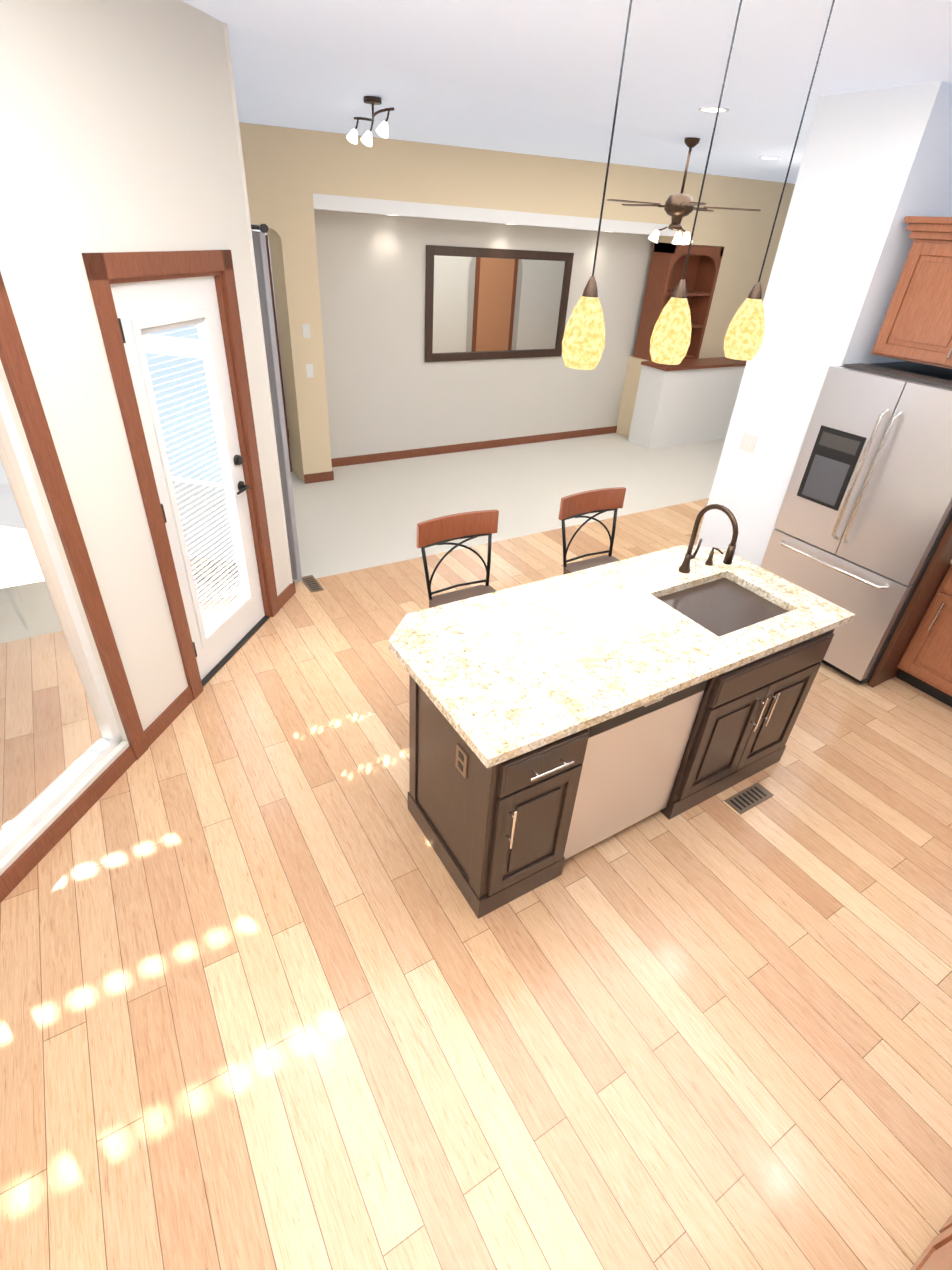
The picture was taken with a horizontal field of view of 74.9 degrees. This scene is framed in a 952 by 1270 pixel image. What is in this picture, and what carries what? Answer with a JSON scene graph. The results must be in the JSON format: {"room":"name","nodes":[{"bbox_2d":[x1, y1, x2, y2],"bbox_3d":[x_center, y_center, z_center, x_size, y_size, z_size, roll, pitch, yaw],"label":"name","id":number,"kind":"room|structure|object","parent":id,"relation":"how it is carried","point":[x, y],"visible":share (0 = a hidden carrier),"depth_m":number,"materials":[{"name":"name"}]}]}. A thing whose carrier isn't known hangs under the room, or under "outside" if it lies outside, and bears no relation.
{"room":"kitchen","nodes":[
{"label":"kitchen","id":0,"kind":"room"},
{"bbox_2d":[0,0,289,875],"bbox_3d":[-1.928,-0.150,1.498,0.150,3.100,5.602,9,33,8],"label":"wall","id":1,"kind":"structure","parent":0,"point":[118,126],"depth_m":2.54,"materials":[{"name":"white paint"}]},
{"bbox_2d":[0,746,135,902],"bbox_3d":[-1.915,1.067,2.388,1.240,0.095,1.324,-16,38,-27],"label":"baseboard","id":2,"kind":"structure","parent":1,"relation":"attached to","point":[24,864],"depth_m":2.73,"materials":[{"name":"brown wood"}]},
{"bbox_2d":[0,272,148,860],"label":"window","id":3,"kind":"structure","parent":1,"relation":"attached to","point":[13,357],"depth_m":2.56,"materials":[{"name":"brown wood"}]},
{"bbox_2d":[144,686,193,746],"bbox_3d":[-1.668,0.439,3.375,0.290,0.095,0.309,-16,38,-27],"label":"baseboard","id":4,"kind":"structure","parent":1,"relation":"attached to","point":[159,725],"depth_m":3.36,"materials":[{"name":"brown wood"}]},
{"bbox_2d":[82,250,278,699],"bbox_3d":[-1.485,-0.820,3.403,1.118,2.190,1.120,9,33,8],"label":"door frame","id":5,"kind":"structure","parent":1,"relation":"attached to","point":[146,307],"depth_m":3.26,"materials":[{"name":"brown"}]},
{"bbox_2d":[223,23,292,583],"bbox_3d":[-2.013,-2.231,4.675,0.150,3.100,2.638,-16,38,-27],"label":"wall","id":6,"kind":"structure","parent":0,"point":[252,251],"depth_m":3.50,"materials":[{"name":"white paint"}]},
{"bbox_2d":[251,224,301,581],"bbox_3d":[-1.740,-1.771,4.694,0.111,2.281,1.910,-16,38,-27],"label":"curtain","id":7,"kind":"object","parent":6,"relation":"attached to","point":[262,272],"visible":0.52,"depth_m":3.99,"materials":[{"name":"grey"}]},
{"bbox_2d":[254,230,287,424],"bbox_3d":[-2.667,-3.768,6.959,1.579,3.100,0.150,-16,38,-27],"label":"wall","id":8,"kind":"structure","parent":0,"point":[276,317],"depth_m":7.17,"materials":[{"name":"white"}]},
{"bbox_2d":[265,235,291,471],"bbox_3d":[-2.374,-3.019,6.668,1.409,2.200,1.298,-16,38,-27],"label":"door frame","id":9,"kind":"structure","parent":8,"relation":"attached to","point":[275,321],"depth_m":6.17,"materials":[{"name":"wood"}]},
{"bbox_2d":[0,433,724,642],"bbox_3d":[-1.435,-2.159,7.558,14.500,0.100,5.670,-16,38,-27],"label":"floor carpet","id":10,"kind":"object","parent":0,"point":[349,518],"depth_m":6.50,"materials":[{"name":"beige carpet"}]},
{"bbox_2d":[628,357,746,448],"bbox_3d":[3.261,-3.319,8.793,2.380,1.035,0.448,-16,38,-27],"label":"wall","id":11,"kind":"structure","parent":10,"relation":"on","point":[686,401],"depth_m":8.39,"materials":[{"name":"white paint"}]},
{"bbox_2d":[0,498,951,1269],"bbox_3d":[1.433,0.576,3.673,14.500,0.100,5.430,-16,38,-27],"label":"floor","id":12,"kind":"structure","parent":0,"point":[276,992],"depth_m":2.27,"materials":[{"name":"beige wood"}]},
{"bbox_2d":[302,575,323,592],"bbox_3d":[-1.263,-0.396,4.777,0.100,0.008,0.260,-16,38,-27],"label":"floor vent","id":13,"kind":"object","parent":12,"relation":"in","point":[311,583],"depth_m":4.77,"materials":[{"name":"brown"}]},
{"bbox_2d":[417,510,498,607],"bbox_3d":[-0.015,-0.030,3.327,0.470,1.126,0.492,-16,38,-27],"label":"stool","id":14,"kind":"object","parent":12,"relation":"on","point":[444,530],"visible":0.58,"depth_m":3.24,"materials":[{"name":"brown wood"}]},
{"bbox_2d":[558,487,625,574],"bbox_3d":[0.754,-0.248,3.741,0.470,1.126,0.492,-16,38,-27],"label":"stool","id":15,"kind":"object","parent":12,"relation":"on","point":[579,504],"visible":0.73,"depth_m":3.66,"materials":[{"name":"brown wood"}]},
{"bbox_2d":[408,576,843,918],"bbox_3d":[0.709,0.413,2.955,1.944,0.872,0.710,-16,38,-27],"label":"kitchen island","id":16,"kind":"object","parent":12,"relation":"on","point":[502,832],"depth_m":2.63,"materials":[{"name":"black wood"}]},
{"bbox_2d":[455,743,468,778],"bbox_3d":[-0.054,0.468,2.306,0.008,0.115,0.075,-16,38,-27],"label":"outlet","id":17,"kind":"object","parent":16,"relation":"attached to","point":[461,754],"depth_m":2.30,"materials":[{"name":"brown plastic"}]},
{"bbox_2d":[388,544,854,767],"bbox_3d":[0.686,-0.026,2.865,2.090,0.122,0.935,-16,38,-27],"label":"island countertop","id":18,"kind":"structure","parent":16,"relation":"on","point":[522,667],"depth_m":2.62,"materials":[{"name":"beige stone"}]},
{"bbox_2d":[676,504,737,575],"bbox_3d":[1.243,-0.475,3.128,0.240,0.406,0.281,-16,38,-27],"label":"faucet","id":19,"kind":"object","parent":18,"relation":"on","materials":[{"name":"brown metal"}]},
{"bbox_2d":[551,664,709,860],"bbox_3d":[0.656,0.560,2.670,0.645,0.812,0.076,-16,38,-27],"label":"dishwasher","id":20,"kind":"object","parent":16,"relation":"in","point":[636,760],"depth_m":2.63,"materials":[{"name":"grey metal"}]},
{"bbox_2d":[725,782,773,814],"bbox_3d":[1.398,0.833,3.178,0.260,0.008,0.100,-16,38,-27],"label":"floor vent","id":21,"kind":"object","parent":12,"relation":"in","point":[747,799],"depth_m":3.17,"materials":[{"name":"brown metal"}]},
{"bbox_2d":[760,361,951,683],"bbox_3d":[2.656,-0.736,4.063,0.994,1.810,0.925,-16,38,-27],"label":"fridge","id":22,"kind":"object","parent":12,"relation":"on","point":[863,519],"visible":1,"depth_m":3.71,"materials":[{"name":"grey metal"}]},
{"bbox_2d":[896,559,951,706],"bbox_3d":[3.193,0.010,3.800,0.678,0.912,0.647,-16,38,-27],"label":"base cabinet","id":23,"kind":"object","parent":12,"relation":"on","point":[925,664],"visible":1,"depth_m":3.86,"materials":[{"name":"brown wood"}]},
{"bbox_2d":[910,1214,951,1269],"bbox_3d":[2.003,1.357,1.610,2.255,0.912,0.698,-16,38,-27],"label":"cabinet","id":24,"kind":"object","parent":12,"relation":"on","point":[936,1254],"depth_m":1.58,"materials":[{"name":"brown wood"}]},
{"bbox_2d":[314,210,699,458],"bbox_3d":[1.540,-4.127,7.955,7.600,3.100,0.150,-16,38,-27],"label":"wall","id":25,"kind":"structure","parent":0,"point":[388,389],"depth_m":7.10,"materials":[{"name":"grey paint"}]},
{"bbox_2d":[331,426,616,466],"bbox_3d":[0.142,-2.448,7.988,4.430,0.095,0.014,-16,38,-27],"label":"baseboard","id":26,"kind":"structure","parent":25,"relation":"attached to","point":[361,459],"depth_m":7.83,"materials":[{"name":"brown wood"}]},
{"bbox_2d":[424,245,573,361],"bbox_3d":[0.282,-3.777,7.139,1.930,1.120,0.035,-16,38,-27],"label":"wall mirror","id":27,"kind":"object","parent":25,"relation":"attached to","point":[486,303],"visible":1,"depth_m":7.09,"materials":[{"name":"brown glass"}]},
{"bbox_2d":[239,122,794,482],"bbox_3d":[1.201,-3.855,7.503,8.729,3.100,0.400,-16,38,-27],"label":"wall","id":28,"kind":"structure","parent":0,"point":[295,178],"depth_m":6.11,"materials":[{"name":"beige paint"}]},
{"bbox_2d":[302,324,310,337],"bbox_3d":[-1.596,-2.861,5.848,0.070,0.120,0.006,-16,38,-27],"label":"switch plate","id":29,"kind":"object","parent":28,"relation":"attached to","point":[306,327],"depth_m":5.85,"materials":[{"name":"white plastic"}]},
{"bbox_2d":[306,364,313,377],"bbox_3d":[-1.616,-2.568,6.039,0.070,0.120,0.006,-16,38,-27],"label":"switch plate","id":30,"kind":"object","parent":28,"relation":"attached to","point":[309,367],"depth_m":6.03,"materials":[{"name":"white plastic"}]},
{"bbox_2d":[304,471,331,483],"bbox_3d":[-1.678,-1.677,6.615,0.304,0.095,0.014,-16,38,-27],"label":"baseboard","id":31,"kind":"structure","parent":28,"relation":"attached to","point":[323,476],"depth_m":6.61,"materials":[{"name":"brown wood"}]},
{"bbox_2d":[633,242,723,360],"bbox_3d":[2.645,-4.347,8.158,0.910,1.315,0.330,-16,38,-27],"label":"bookcase","id":32,"kind":"object","parent":28,"relation":"attached to","point":[666,268],"visible":0.69,"depth_m":8.09,"materials":[{"name":"brown wood"}]},
{"bbox_2d":[182,0,951,183],"bbox_3d":[0.895,-3.489,4.463,12.528,0.670,11.100,-16,38,-27],"label":"ceiling","id":33,"kind":"structure","parent":0,"point":[537,77],"depth_m":3.30,"materials":[{"name":"white paint"}]},
{"bbox_2d":[346,96,393,146],"bbox_3d":[-0.717,-3.474,4.209,0.181,0.265,0.711,-16,38,-27],"label":"track light","id":34,"kind":"object","parent":33,"relation":"attached to","point":[366,137],"visible":1,"depth_m":4.19,"materials":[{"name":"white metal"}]},
{"bbox_2d":[562,0,631,369],"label":"pendant light","id":35,"kind":"object","parent":33,"relation":"hanging from","point":[583,343],"depth_m":1.96,"materials":[{"name":"yellow glass"}]},
{"bbox_2d":[607,137,760,244],"bbox_3d":[1.771,-3.888,5.469,1.317,0.757,1.267,-16,38,-27],"label":"ceiling fan","id":36,"kind":"object","parent":33,"relation":"hanging from","point":[678,207],"visible":1,"depth_m":5.42,"materials":[{"name":"brown metal"}]},
{"bbox_2d":[650,0,741,364],"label":"pendant light","id":37,"kind":"object","parent":33,"relation":"hanging from","point":[670,339],"depth_m":2.15,"materials":[{"name":"yellow glass"}]},
{"bbox_2d":[698,107,728,112],"bbox_3d":[1.554,-3.433,4.061,0.195,0.005,0.195,-20,40,-32],"label":"recessed light","id":38,"kind":"object","parent":33,"relation":"in","point":[710,109],"depth_m":4.06,"materials":[{"name":"white"}]},
{"bbox_2d":[759,156,779,159],"bbox_3d":[2.846,-4.629,6.030,0.195,0.005,0.195,-20,40,-32],"label":"recessed light","id":39,"kind":"object","parent":33,"relation":"in","point":[766,157],"depth_m":6.02,"materials":[{"name":"white"}]},
{"bbox_2d":[724,0,834,360],"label":"pendant light","id":40,"kind":"object","parent":33,"relation":"hanging from","point":[744,335],"depth_m":2.33,"materials":[{"name":"yellow glass"}]},
{"bbox_2d":[696,81,951,566],"bbox_3d":[3.318,-0.885,3.179,0.930,3.100,4.070,-16,38,-27],"label":"wall pier","id":41,"kind":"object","parent":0,"point":[875,169],"visible":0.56,"depth_m":3.72,"materials":[{"name":"white paint"}]},
{"bbox_2d":[739,432,757,453],"bbox_3d":[1.948,-1.375,4.444,0.009,0.120,0.120,-16,38,-27],"label":"switch plate","id":42,"kind":"object","parent":41,"relation":"attached to","point":[748,442],"depth_m":4.44,"materials":[{"name":"white plastic"}]},
{"bbox_2d":[868,216,951,687],"bbox_3d":[2.801,-1.021,3.837,0.818,2.550,1.100,-16,38,-27],"label":"upper cabinet","id":43,"kind":"object","parent":41,"relation":"attached to","point":[916,326],"visible":0.96,"depth_m":3.49,"materials":[{"name":"brown wood"}]},
{"label":"outside","id":44,"kind":"structure","parent":0,"visible":0},
{"bbox_2d":[0,324,236,562],"bbox_3d":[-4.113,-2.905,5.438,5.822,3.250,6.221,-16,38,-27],"label":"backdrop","id":45,"kind":"structure","parent":44,"point":[17,515],"depth_m":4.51,"materials":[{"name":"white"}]}
]}

